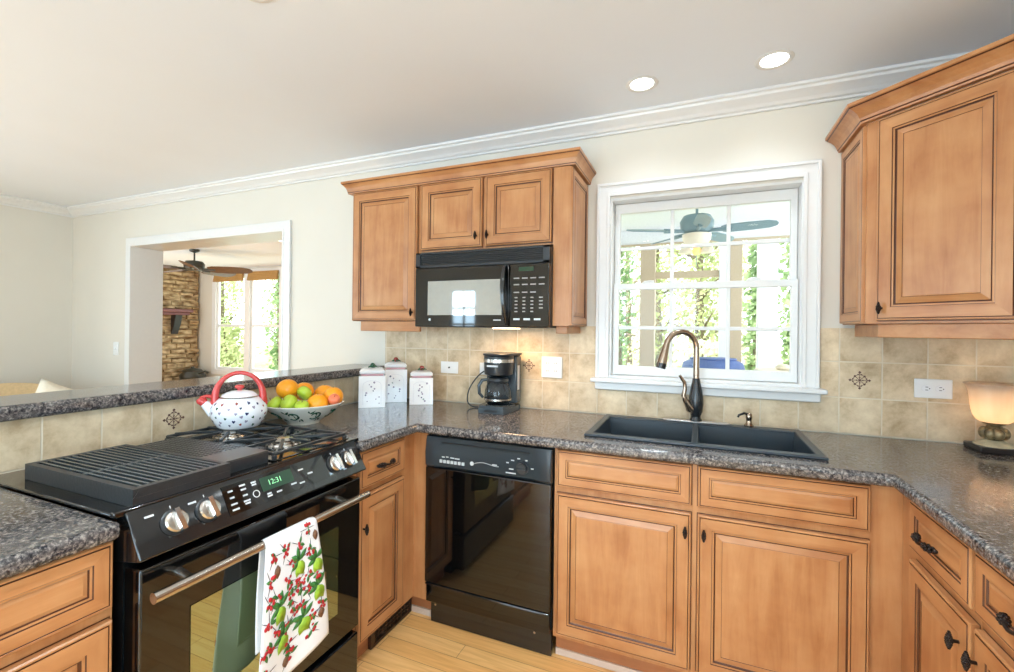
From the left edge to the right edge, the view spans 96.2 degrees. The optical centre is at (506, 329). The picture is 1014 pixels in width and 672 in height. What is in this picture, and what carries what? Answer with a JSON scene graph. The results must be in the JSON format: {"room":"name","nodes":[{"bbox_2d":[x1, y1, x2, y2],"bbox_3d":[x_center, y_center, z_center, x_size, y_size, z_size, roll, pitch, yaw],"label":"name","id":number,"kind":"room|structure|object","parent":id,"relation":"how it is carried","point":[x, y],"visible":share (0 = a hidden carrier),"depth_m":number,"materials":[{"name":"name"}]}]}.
{"room":"kitchen","nodes":[
{"label":"kitchen","id":0,"kind":"room"},
{"bbox_2d":[0,205,72,388],"bbox_3d":[-5.303,0.064,1.838,0.200,2.440,5.500,1,0,23],"label":"wall","id":1,"kind":"structure","parent":0,"point":[36,247],"depth_m":4.09,"materials":[{"name":"beige paint"}]},
{"bbox_2d":[197,266,280,376],"bbox_3d":[-3.001,0.091,7.705,7.100,2.440,0.100,1,0,23],"label":"wall","id":2,"kind":"structure","parent":0,"point":[204,338],"depth_m":8.86,"materials":[{"name":"beige paint"}]},
{"bbox_2d":[211,267,280,374],"bbox_3d":[-4.492,-0.131,8.294,2.530,1.970,0.090,1,0,23],"label":"window","id":3,"kind":"structure","parent":2,"relation":"in","point":[249,286],"depth_m":8.39,"materials":[{"name":"white paint"}]},
{"bbox_2d":[213,274,243,281],"bbox_3d":[-5.224,-0.989,8.521,0.779,0.161,0.059,1,0,23],"label":"window shade","id":4,"kind":"object","parent":3,"relation":"attached to","point":[238,277],"visible":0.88,"depth_m":8.48,"materials":[{"name":"fabric"}]},
{"bbox_2d":[247,270,278,280],"bbox_3d":[-4.390,-0.979,8.170,0.739,0.161,0.059,1,0,23],"label":"window shade","id":5,"kind":"object","parent":3,"relation":"attached to","point":[272,274],"visible":0.98,"depth_m":8.14,"materials":[{"name":"orange fabric"}]},
{"bbox_2d":[357,611,614,671],"bbox_3d":[-3.104,1.360,2.861,10.690,0.100,9.300,1,0,23],"label":"floor","id":6,"kind":"structure","parent":0,"point":[417,643],"depth_m":1.88,"materials":[{"name":"brown wood"}]},
{"bbox_2d":[0,383,38,395],"bbox_3d":[-3.921,0.868,3.442,0.750,0.865,0.695,1,0,-32],"label":"armchair","id":7,"kind":"object","parent":6,"relation":"on","point":[6,389],"visible":0.09,"depth_m":3.72,"materials":[{"name":"beige fabric"}]},
{"bbox_2d":[35,378,73,392],"bbox_3d":[-3.385,0.617,3.449,0.527,0.526,0.165,1,0,-37],"label":"throw pillow","id":8,"kind":"object","parent":7,"relation":"on","point":[44,385],"visible":0.06,"depth_m":3.37,"materials":[{"name":"beige fabric"}]},
{"bbox_2d":[0,541,112,671],"bbox_3d":[-1.280,0.894,0.845,0.670,0.872,0.633,1,0,23],"label":"base cabinet","id":9,"kind":"object","parent":6,"relation":"on","point":[56,616],"visible":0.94,"depth_m":0.93,"materials":[{"name":"brown wood"}]},
{"bbox_2d":[0,488,119,580],"bbox_3d":[-1.286,0.437,0.837,0.674,0.040,0.650,1,0,23],"label":"countertop","id":10,"kind":"structure","parent":9,"relation":"on","point":[34,532],"depth_m":0.96,"materials":[{"name":"stone"}]},
{"bbox_2d":[162,269,198,380],"bbox_3d":[-6.372,0.055,7.613,0.545,2.435,2.620,1,0,23],"label":"fireplace","id":11,"kind":"object","parent":6,"relation":"on","point":[180,289],"visible":0.25,"depth_m":8.55,"materials":[{"name":"brown stone"}]},
{"bbox_2d":[163,308,192,314],"bbox_3d":[-6.426,-0.334,7.584,0.210,0.110,2.220,1,0,23],"label":"mantel shelf","id":12,"kind":"object","parent":11,"relation":"attached to","point":[178,311],"depth_m":8.32,"materials":[{"name":"brown wood"}]},
{"bbox_2d":[179,366,208,379],"bbox_3d":[-5.865,0.842,8.557,0.500,0.310,0.419,1,0,-24],"label":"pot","id":13,"kind":"object","parent":11,"relation":"on","point":[189,373],"visible":0.84,"depth_m":8.41,"materials":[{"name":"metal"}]},
{"bbox_2d":[0,422,370,671],"bbox_3d":[-0.957,0.852,1.473,0.724,0.965,0.792,1,0,23],"label":"range","id":14,"kind":"object","parent":6,"relation":"on","point":[193,513],"visible":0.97,"depth_m":1.22,"materials":[{"name":"black metal"}]},
{"bbox_2d":[0,426,358,518],"bbox_3d":[-1.002,0.413,1.494,0.613,0.013,0.792,1,0,23],"label":"cooktop","id":15,"kind":"object","parent":14,"relation":"in","point":[104,504],"depth_m":1.21,"materials":[{"name":"black metal"}]},
{"bbox_2d":[196,371,267,429],"bbox_3d":[-1.062,0.271,1.799,0.211,0.219,0.200,1,0,15],"label":"kettle","id":16,"kind":"object","parent":14,"relation":"on","point":[238,409],"visible":1,"depth_m":1.74,"materials":[{"name":"white ceramic"}]},
{"bbox_2d":[255,517,328,671],"bbox_3d":[-0.631,0.787,1.324,0.059,0.422,0.262,1,0,23],"label":"dish towel","id":17,"kind":"object","parent":14,"relation":"hanging from","point":[291,620],"visible":0.99,"depth_m":1.31,"materials":[{"name":"white fabric"}]},
{"bbox_2d":[352,433,414,658],"bbox_3d":[-0.780,0.900,2.034,0.670,0.872,0.428,1,0,23],"label":"base cabinet","id":18,"kind":"object","parent":6,"relation":"on","point":[386,517],"visible":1,"depth_m":1.90,"materials":[{"name":"brown wood"}]},
{"bbox_2d":[368,597,411,649],"bbox_3d":[-0.517,1.286,2.034,0.016,0.100,0.290,1,0,23],"label":"floor register","id":19,"kind":"object","parent":18,"relation":"attached to","point":[401,613],"visible":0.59,"depth_m":2.02,"materials":[{"name":"brown metal"}]},
{"bbox_2d":[411,432,430,616],"bbox_3d":[-0.406,0.905,2.142,0.111,0.872,0.060,1,0,23],"label":"post","id":20,"kind":"object","parent":6,"relation":"on","point":[420,605],"visible":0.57,"depth_m":2.11,"materials":[{"name":"brown wood"}]},
{"bbox_2d":[425,434,554,655],"bbox_3d":[0.016,0.910,2.221,0.594,0.864,0.627,1,0,23],"label":"dishwasher","id":21,"kind":"object","parent":6,"relation":"on","point":[490,505],"visible":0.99,"depth_m":1.94,"materials":[{"name":"black plastic"}]},
{"bbox_2d":[553,448,902,671],"bbox_3d":[0.818,0.919,1.890,1.129,0.872,0.636,1,0,23],"label":"base cabinet","id":22,"kind":"object","parent":6,"relation":"on","point":[660,566],"visible":0.98,"depth_m":1.60,"materials":[{"name":"brown wood"}]},
{"bbox_2d":[261,398,1013,582],"bbox_3d":[0.266,0.455,1.488,3.030,0.040,1.812,1,0,23],"label":"countertop","id":23,"kind":"structure","parent":22,"relation":"on","point":[969,492],"depth_m":1.63,"materials":[{"name":"stone"}]},
{"bbox_2d":[268,399,343,425],"bbox_3d":[-0.926,0.374,2.072,0.349,0.094,0.349,1,0,23],"label":"fruit bowl","id":24,"kind":"object","parent":23,"relation":"on","point":[310,415],"visible":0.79,"depth_m":1.96,"materials":[{"name":"white ceramic"}]},
{"bbox_2d":[267,396,281,407],"bbox_3d":[-1.018,0.323,1.993,0.065,0.064,0.068,1,0,-21],"label":"apple","id":25,"kind":"object","parent":24,"relation":"on","point":[274,402],"visible":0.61,"depth_m":1.97,"materials":[{"name":"green food"}]},
{"bbox_2d":[276,379,298,398],"bbox_3d":[-0.985,0.265,2.042,0.094,0.091,0.094,1,0,1],"label":"orange","id":26,"kind":"object","parent":24,"relation":"in","point":[288,386],"visible":0.81,"depth_m":2.01,"materials":[{"name":"orange food"}]},
{"bbox_2d":[280,394,297,407],"bbox_3d":[-0.947,0.317,1.976,0.068,0.072,0.074,1,0,-43],"label":"apple","id":27,"kind":"object","parent":24,"relation":"in","point":[288,401],"visible":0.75,"depth_m":1.95,"materials":[{"name":"green food"}]},
{"bbox_2d":[294,400,308,407],"bbox_3d":[-0.883,0.328,1.957,0.060,0.053,0.059,1,0,-23],"label":"apple","id":28,"kind":"object","parent":24,"relation":"on","point":[302,403],"visible":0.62,"depth_m":1.94,"materials":[{"name":"green food"}]},
{"bbox_2d":[297,386,311,399],"bbox_3d":[-0.906,0.283,2.035,0.066,0.065,0.059,1,0,39],"label":"apple","id":29,"kind":"object","parent":24,"relation":"in","point":[303,392],"visible":0.97,"depth_m":2.01,"materials":[{"name":"green food"}]},
{"bbox_2d":[295,382,313,400],"bbox_3d":[-0.949,0.287,2.126,0.090,0.087,0.090,1,0,-29],"label":"orange","id":30,"kind":"object","parent":24,"relation":"in","point":[308,385],"visible":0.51,"depth_m":2.11,"materials":[{"name":"orange food"}]},
{"bbox_2d":[307,394,328,406],"bbox_3d":[-0.842,0.328,2.023,0.092,0.089,0.092,1,0,19],"label":"orange","id":31,"kind":"object","parent":24,"relation":"in","point":[316,400],"visible":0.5,"depth_m":1.99,"materials":[{"name":"orange food"}]},
{"bbox_2d":[314,385,330,394],"bbox_3d":[-0.870,0.305,2.168,0.092,0.089,0.092,1,0,-21],"label":"orange","id":32,"kind":"object","parent":24,"relation":"in","point":[321,389],"visible":0.34,"depth_m":2.14,"materials":[{"name":"orange food"}]},
{"bbox_2d":[323,387,342,404],"bbox_3d":[-0.804,0.306,2.103,0.090,0.087,0.090,1,0,-2],"label":"orange","id":33,"kind":"object","parent":24,"relation":"on","point":[332,390],"visible":0.55,"depth_m":2.08,"materials":[{"name":"orange food"}]},
{"bbox_2d":[328,394,339,403],"bbox_3d":[-0.774,0.310,2.038,0.050,0.046,0.049,1,0,-43],"label":"peach","id":34,"kind":"object","parent":24,"relation":"on","point":[333,398],"visible":0.99,"depth_m":2.02,"materials":[{"name":"food"}]},
{"bbox_2d":[358,363,385,407],"bbox_3d":[-0.751,0.303,2.541,0.141,0.240,0.141,1,0,-15],"label":"canister","id":35,"kind":"object","parent":23,"relation":"on","point":[372,378],"visible":1,"depth_m":2.48,"materials":[{"name":"white ceramic"}]},
{"bbox_2d":[384,357,406,402],"bbox_3d":[-0.667,0.293,2.725,0.133,0.262,0.133,1,0,-13],"label":"canister","id":36,"kind":"object","parent":23,"relation":"on","point":[395,370],"visible":0.98,"depth_m":2.66,"materials":[{"name":"white ceramic"}]},
{"bbox_2d":[409,366,432,404],"bbox_3d":[-0.498,0.317,2.658,0.133,0.218,0.133,1,0,-9],"label":"canister","id":37,"kind":"object","parent":23,"relation":"on","point":[421,380],"visible":1,"depth_m":2.60,"materials":[{"name":"white ceramic"}]},
{"bbox_2d":[467,352,521,414],"bbox_3d":[-0.099,0.277,2.467,0.314,0.308,0.241,1,0,23],"label":"coffee maker","id":38,"kind":"object","parent":23,"relation":"on","point":[502,370],"visible":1,"depth_m":2.39,"materials":[{"name":"black plastic"}]},
{"bbox_2d":[484,356,513,375],"bbox_3d":[-0.043,0.188,2.405,0.161,0.105,0.162,1,0,23],"label":"basket","id":39,"kind":"object","parent":38,"relation":"on","point":[493,365],"depth_m":2.34,"materials":[{"name":"black plastic"}]},
{"bbox_2d":[656,329,729,424],"bbox_3d":[0.857,0.213,2.130,0.334,0.434,0.119,1,0,4],"label":"faucet","id":40,"kind":"object","parent":23,"relation":"on","point":[694,405],"visible":1,"depth_m":2.11,"materials":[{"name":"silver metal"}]},
{"bbox_2d":[584,414,828,460],"bbox_3d":[0.796,0.537,1.928,0.842,0.214,0.490,1,0,23],"label":"sink","id":41,"kind":"object","parent":23,"relation":"in","point":[732,437],"visible":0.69,"depth_m":2.02,"materials":[{"name":"black"}]},
{"bbox_2d":[737,412,753,426],"bbox_3d":[1.068,0.400,2.034,0.075,0.066,0.040,1,0,-22],"label":"soap dispenser","id":42,"kind":"object","parent":41,"relation":"on","point":[748,416],"visible":1,"depth_m":2.03,"materials":[{"name":"silver metal"}]},
{"bbox_2d":[963,381,1013,455],"bbox_3d":[1.818,0.327,1.698,0.171,0.252,0.171,1,0,23],"label":"table lamp","id":43,"kind":"object","parent":23,"relation":"on","point":[991,403],"visible":1,"depth_m":1.67,"materials":[{"name":"glass"}]},
{"bbox_2d":[901,495,982,671],"bbox_3d":[1.395,0.926,1.115,0.640,0.872,0.432,1,0,23],"label":"base cabinet","id":44,"kind":"object","parent":6,"relation":"on","point":[939,619],"visible":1,"depth_m":1.19,"materials":[{"name":"brown wood"}]},
{"bbox_2d":[960,552,1013,671],"bbox_3d":[1.237,0.924,0.738,0.640,0.872,0.385,1,0,23],"label":"base cabinet","id":45,"kind":"object","parent":6,"relation":"on","point":[993,591],"visible":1,"depth_m":0.96,"materials":[{"name":"brown wood"}]},
{"bbox_2d":[0,0,1013,267],"bbox_3d":[-3.075,-1.180,2.861,10.690,0.100,9.300,1,0,23],"label":"ceiling","id":46,"kind":"structure","parent":0,"point":[101,100],"depth_m":1.91,"materials":[{"name":"paint"}]},
{"bbox_2d":[163,249,251,276],"bbox_3d":[-4.492,-0.987,6.510,1.431,0.318,1.462,1,0,23],"label":"ceiling fan","id":47,"kind":"object","parent":46,"relation":"hanging from","point":[189,265],"visible":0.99,"depth_m":6.49,"materials":[{"name":"brown wood"}]},
{"bbox_2d":[250,0,272,2],"bbox_3d":[-0.820,-1.101,1.464,0.140,0.003,0.140,1,0,23],"label":"recessed light","id":48,"kind":"object","parent":46,"relation":"in","point":[258,1],"visible":1,"depth_m":1.52,"materials":[{"name":"white paint"}]},
{"bbox_2d":[626,75,658,92],"bbox_3d":[0.596,-1.085,2.011,0.140,0.003,0.140,1,0,23],"label":"recessed light","id":49,"kind":"object","parent":46,"relation":"in","point":[639,84],"visible":1,"depth_m":2.01,"materials":[{"name":"white paint"}]},
{"bbox_2d":[754,49,794,69],"bbox_3d":[1.070,-1.079,1.823,0.140,0.003,0.140,1,0,23],"label":"recessed light","id":50,"kind":"object","parent":46,"relation":"in","point":[776,59],"visible":1,"depth_m":1.82,"materials":[{"name":"white paint"}]},
{"bbox_2d":[71,77,1013,543],"bbox_3d":[-1.017,0.114,3.146,7.090,2.440,0.249,1,0,23],"label":"wall","id":51,"kind":"structure","parent":0,"point":[324,332],"depth_m":2.41,"materials":[{"name":"beige paint"}]},
{"bbox_2d":[113,342,118,354],"bbox_3d":[-3.486,0.166,4.048,0.075,0.118,0.016,1,0,23],"label":"light switch","id":52,"kind":"object","parent":51,"relation":"attached to","point":[115,344],"visible":1,"depth_m":4.04,"materials":[{"name":"white plastic"}]},
{"bbox_2d":[124,220,291,384],"bbox_3d":[-2.397,0.264,3.719,1.949,2.106,0.268,1,0,23],"label":"trim","id":53,"kind":"structure","parent":51,"relation":"attached to","point":[144,255],"depth_m":3.96,"materials":[{"name":"white paint"}]},
{"bbox_2d":[352,186,420,331],"bbox_3d":[-0.631,-0.387,2.669,0.458,0.790,0.350,1,0,23],"label":"upper cabinet","id":54,"kind":"object","parent":51,"relation":"attached to","point":[386,223],"visible":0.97,"depth_m":2.53,"materials":[{"name":"brown wood"}]},
{"bbox_2d":[441,361,457,373],"bbox_3d":[-0.345,0.224,2.722,0.118,0.070,0.012,1,0,23],"label":"cable plate","id":55,"kind":"object","parent":51,"relation":"attached to","point":[446,366],"visible":1,"depth_m":2.72,"materials":[{"name":"white plastic"}]},
{"bbox_2d":[480,363,485,374],"bbox_3d":[-0.105,0.225,2.623,0.118,0.070,0.008,1,0,23],"label":"wall outlet","id":56,"kind":"object","parent":51,"relation":"attached to","point":[481,364],"visible":0.12,"depth_m":2.64,"materials":[{"name":"white plastic"}]},
{"bbox_2d":[420,168,553,252],"bbox_3d":[-0.069,-0.594,2.434,0.754,0.363,0.350,1,0,23],"label":"upper cabinet","id":57,"kind":"object","parent":51,"relation":"attached to","point":[509,210],"visible":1,"depth_m":2.28,"materials":[{"name":"brown wood"}]},
{"bbox_2d":[341,147,595,195],"bbox_3d":[-0.243,-0.809,2.505,1.397,0.065,0.355,1,0,23],"label":"crown molding","id":58,"kind":"structure","parent":57,"relation":"on","point":[575,157],"depth_m":2.30,"materials":[{"name":"brown wood"}]},
{"bbox_2d":[415,245,555,328],"bbox_3d":[-0.082,-0.201,2.389,0.732,0.391,0.423,1,0,23],"label":"microwave","id":59,"kind":"object","parent":57,"relation":"attached to","point":[512,287],"visible":0.97,"depth_m":2.22,"materials":[{"name":"black plastic"}]},
{"bbox_2d":[0,52,1007,217],"bbox_3d":[-2.112,-1.081,0.508,6.688,0.074,5.489,1,0,23],"label":"trim","id":60,"kind":"structure","parent":51,"relation":"attached to","point":[862,83],"depth_m":2.43,"materials":[{"name":"white paint"}]},
{"bbox_2d":[541,356,561,377],"bbox_3d":[0.243,0.203,2.477,0.118,0.116,0.008,1,0,23],"label":"light switch","id":61,"kind":"object","parent":51,"relation":"attached to","point":[551,367],"visible":1,"depth_m":2.48,"materials":[{"name":"white plastic"}]},
{"bbox_2d":[552,165,587,333],"bbox_3d":[0.324,-0.375,2.282,0.092,0.788,0.324,1,0,23],"label":"upper cabinet","id":62,"kind":"object","parent":51,"relation":"attached to","point":[570,233],"visible":1,"depth_m":2.14,"materials":[{"name":"brown wood"}]},
{"bbox_2d":[590,159,827,401],"bbox_3d":[0.965,-0.222,2.286,1.028,1.068,0.302,1,0,23],"label":"window","id":63,"kind":"structure","parent":51,"relation":"in","point":[802,381],"depth_m":2.19,"materials":[{"name":"white paint"}]},
{"bbox_2d":[840,69,1013,339],"bbox_3d":[1.619,-0.369,1.579,0.624,0.799,0.604,1,0,23],"label":"upper cabinet","id":64,"kind":"object","parent":51,"relation":"attached to","point":[927,237],"visible":1,"depth_m":1.50,"materials":[{"name":"brown wood"}]},
{"bbox_2d":[825,34,1013,152],"bbox_3d":[1.498,-0.806,1.522,0.283,0.072,0.959,1,0,-23],"label":"crown molding","id":65,"kind":"structure","parent":64,"relation":"on","point":[995,58],"depth_m":1.51,"materials":[{"name":"brown wood"}]},
{"bbox_2d":[914,378,952,398],"bbox_3d":[1.734,0.239,1.850,0.122,0.078,0.008,1,0,23],"label":"wall outlet","id":66,"kind":"object","parent":51,"relation":"attached to","point":[923,388],"visible":1,"depth_m":1.85,"materials":[{"name":"white plastic"}]},
{"bbox_2d":[921,385,931,391],"bbox_3d":[1.712,0.239,1.856,0.033,0.028,0.002,1,0,23],"label":"receptacle","id":67,"kind":"object","parent":66,"relation":"attached to","point":[924,388],"depth_m":1.86,"materials":[{"name":"white plastic"}]},
{"bbox_2d":[935,386,945,392],"bbox_3d":[1.753,0.239,1.839,0.033,0.028,0.002,1,0,23],"label":"receptacle","id":68,"kind":"object","parent":66,"relation":"attached to","point":[938,389],"depth_m":1.84,"materials":[{"name":"white plastic"}]},
{"bbox_2d":[621,201,789,230],"bbox_3d":[2.235,-1.188,3.607,5.100,0.080,3.110,1,0,23],"label":"ceiling","id":69,"kind":"structure","parent":0,"point":[773,210],"depth_m":4.58,"materials":[{"name":"white paint"}]},
{"bbox_2d":[626,209,778,264],"bbox_3d":[1.599,-0.850,3.784,1.126,0.610,1.110,1,0,23],"label":"ceiling fan","id":70,"kind":"object","parent":69,"relation":"hanging from","point":[696,228],"visible":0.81,"depth_m":3.74,"materials":[{"name":"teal metal"}]},
{"bbox_2d":[621,219,789,246],"bbox_3d":[2.739,-1.047,4.811,5.100,0.190,0.140,1,0,23],"label":"trim","id":71,"kind":"structure","parent":69,"relation":"attached to","point":[782,230],"depth_m":4.96,"materials":[{"name":"beige paint"}]},
{"bbox_3d":[-1.338,0.798,1.795,0.140,1.066,2.499,1,0,23],"label":"wall","id":72,"kind":"structure","parent":0,"visible":0},
{"bbox_2d":[0,376,358,473],"bbox_3d":[-1.265,0.341,1.763,0.009,0.152,2.492,1,0,23],"label":"tiles","id":73,"kind":"structure","parent":72,"relation":"attached to","point":[23,441],"depth_m":1.53,"materials":[{"name":"tile"}]},
{"bbox_2d":[0,364,384,421],"bbox_3d":[-1.368,0.241,1.800,0.288,0.046,2.519,1,0,23],"label":"bar","id":74,"kind":"object","parent":72,"relation":"on","point":[32,405],"visible":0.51,"depth_m":1.65,"materials":[{"name":"stone"}]},
{"label":"outside","id":75,"kind":"structure","parent":0,"visible":0},
{"bbox_3d":[2.202,1.597,3.607,5.100,0.150,3.110,1,0,23],"label":"floor","id":76,"kind":"structure","parent":75,"visible":0},
{"bbox_2d":[639,245,655,365],"bbox_3d":[1.628,0.265,5.282,0.195,2.500,0.150,1,0,23],"label":"porch post","id":77,"kind":"object","parent":76,"relation":"on","point":[647,257],"visible":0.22,"depth_m":5.23,"materials":[{"name":"beige paint"}]},
{"bbox_2d":[655,270,718,278],"bbox_3d":[2.026,0.005,5.126,0.684,1.330,0.060,1,0,23],"label":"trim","id":78,"kind":"structure","parent":77,"relation":"attached to","point":[704,273],"depth_m":5.09,"materials":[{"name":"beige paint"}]},
{"bbox_2d":[682,357,744,369],"bbox_3d":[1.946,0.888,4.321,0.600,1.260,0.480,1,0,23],"label":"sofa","id":79,"kind":"object","parent":76,"relation":"on","point":[705,362],"visible":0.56,"depth_m":4.16,"materials":[{"name":"blue fabric"}]},
{"bbox_2d":[718,246,725,357],"bbox_3d":[2.350,0.273,4.978,0.102,2.500,0.150,1,0,23],"label":"porch post","id":80,"kind":"object","parent":76,"relation":"on","point":[722,249],"visible":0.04,"depth_m":4.92,"materials":[{"name":"white wood"}]},
{"bbox_2d":[730,240,742,361],"bbox_3d":[2.469,0.275,4.928,0.150,2.500,0.150,1,0,23],"label":"porch post","id":81,"kind":"object","parent":76,"relation":"on","point":[736,251],"visible":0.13,"depth_m":4.87,"materials":[{"name":"beige paint"}]},
{"bbox_2d":[756,238,778,367],"bbox_3d":[2.743,0.278,4.813,0.215,2.500,0.150,1,0,23],"label":"porch post","id":82,"kind":"object","parent":76,"relation":"on","point":[767,254],"visible":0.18,"depth_m":4.76,"materials":[{"name":"white wood"}]},
{"bbox_2d":[754,364,788,371],"bbox_3d":[2.487,0.908,3.930,0.720,1.232,0.720,1,0,23],"label":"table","id":83,"kind":"object","parent":76,"relation":"on","point":[780,367],"visible":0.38,"depth_m":3.90,"materials":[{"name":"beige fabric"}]},
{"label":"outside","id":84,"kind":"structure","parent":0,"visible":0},
{"bbox_2d":[230,345,788,369],"bbox_3d":[-1.256,2.057,29.338,65.000,0.050,41.640,1,0,23],"label":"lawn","id":85,"kind":"structure","parent":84,"point":[258,361],"depth_m":31.85,"materials":[{"name":"green plant"}]},
{"bbox_2d":[220,317,228,355],"bbox_3d":[-8.980,0.785,13.535,1.593,2.407,1.597,1,0,23],"label":"shrub","id":86,"kind":"object","parent":85,"relation":"on","point":[225,318],"visible":0.02,"depth_m":13.91,"materials":[{"name":"green plant"}]},
{"bbox_2d":[220,323,243,367],"bbox_3d":[-7.440,0.906,12.079,1.482,2.199,1.462,1,0,38],"label":"shrub","id":87,"kind":"object","parent":85,"relation":"on","point":[227,339],"visible":0.27,"depth_m":12.05,"materials":[{"name":"green plant"}]},
{"bbox_2d":[220,281,243,360],"bbox_3d":[-10.102,-1.236,16.122,1.798,6.339,1.848,1,0,-38],"label":"tree","id":88,"kind":"object","parent":85,"relation":"on","point":[228,284],"visible":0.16,"depth_m":16.15,"materials":[{"name":"green plant"}]},
{"bbox_2d":[224,281,258,360],"bbox_3d":[-14.663,-2.333,22.934,4.098,8.484,3.961,1,0,23],"label":"tree","id":89,"kind":"object","parent":85,"relation":"on","point":[231,281],"visible":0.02,"depth_m":23.38,"materials":[{"name":"green plant"}]},
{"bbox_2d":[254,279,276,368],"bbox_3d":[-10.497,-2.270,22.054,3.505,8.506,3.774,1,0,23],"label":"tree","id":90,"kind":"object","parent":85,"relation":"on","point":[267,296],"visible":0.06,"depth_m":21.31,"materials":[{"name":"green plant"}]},
{"bbox_2d":[261,278,278,369],"bbox_3d":[-6.956,-1.182,14.118,1.183,6.387,1.137,1,0,-37],"label":"tree","id":91,"kind":"object","parent":85,"relation":"on","point":[275,336],"visible":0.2,"depth_m":13.93,"materials":[{"name":"green plant"}]},
{"bbox_2d":[619,247,639,364],"bbox_3d":[2.442,-0.837,10.223,1.084,5.832,1.100,1,0,23],"label":"tree","id":92,"kind":"object","parent":85,"relation":"on","point":[625,280],"visible":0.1,"depth_m":10.14,"materials":[{"name":"green plant"}]},
{"bbox_2d":[620,247,667,365],"bbox_3d":[4.555,-1.839,17.004,3.170,7.975,3.272,1,0,23],"label":"tree","id":93,"kind":"object","parent":85,"relation":"on","point":[629,305],"visible":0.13,"depth_m":16.80,"materials":[{"name":"green plant"}]},
{"bbox_2d":[623,244,693,366],"bbox_3d":[4.106,-1.081,12.307,1.870,6.357,1.912,1,0,23],"label":"tree","id":94,"kind":"object","parent":85,"relation":"on","point":[659,338],"visible":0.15,"depth_m":12.13,"materials":[{"name":"green plant"}]},
{"bbox_2d":[659,242,750,358],"bbox_3d":[4.403,-0.806,10.167,1.926,5.823,1.917,1,0,23],"label":"tree","id":95,"kind":"object","parent":85,"relation":"on","point":[702,296],"visible":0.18,"depth_m":10.04,"materials":[{"name":"green plant"}]},
{"bbox_2d":[667,339,749,366],"bbox_3d":[3.613,1.144,8.220,1.596,1.977,1.587,1,0,23],"label":"shrub","id":96,"kind":"object","parent":85,"relation":"on","point":[704,352],"visible":0.13,"depth_m":8.06,"materials":[{"name":"green plant"}]},
{"bbox_2d":[691,240,756,363],"bbox_3d":[6.261,-1.318,12.987,1.864,6.878,1.912,1,0,23],"label":"tree","id":97,"kind":"object","parent":85,"relation":"on","point":[744,246],"visible":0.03,"depth_m":12.81,"materials":[{"name":"green plant"}]},
{"bbox_2d":[694,240,755,363],"bbox_3d":[8.355,-1.790,16.913,3.110,7.954,3.174,1,0,23],"label":"tree","id":98,"kind":"object","parent":85,"relation":"on","point":[744,251],"visible":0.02,"depth_m":16.73,"materials":[{"name":"green plant"}]},
{"bbox_2d":[742,244,756,369],"bbox_3d":[4.796,-0.517,8.816,0.530,5.321,0.477,1,0,-5],"label":"tree","id":99,"kind":"object","parent":85,"relation":"on","point":[750,364],"visible":0.29,"depth_m":8.81,"materials":[{"name":"green plant"}]},
{"bbox_2d":[778,238,789,364],"bbox_3d":[5.103,-0.776,8.031,0.844,5.863,0.826,1,0,23],"label":"tree","id":100,"kind":"object","parent":85,"relation":"on","point":[786,301],"visible":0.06,"depth_m":8.06,"materials":[{"name":"green plant"}]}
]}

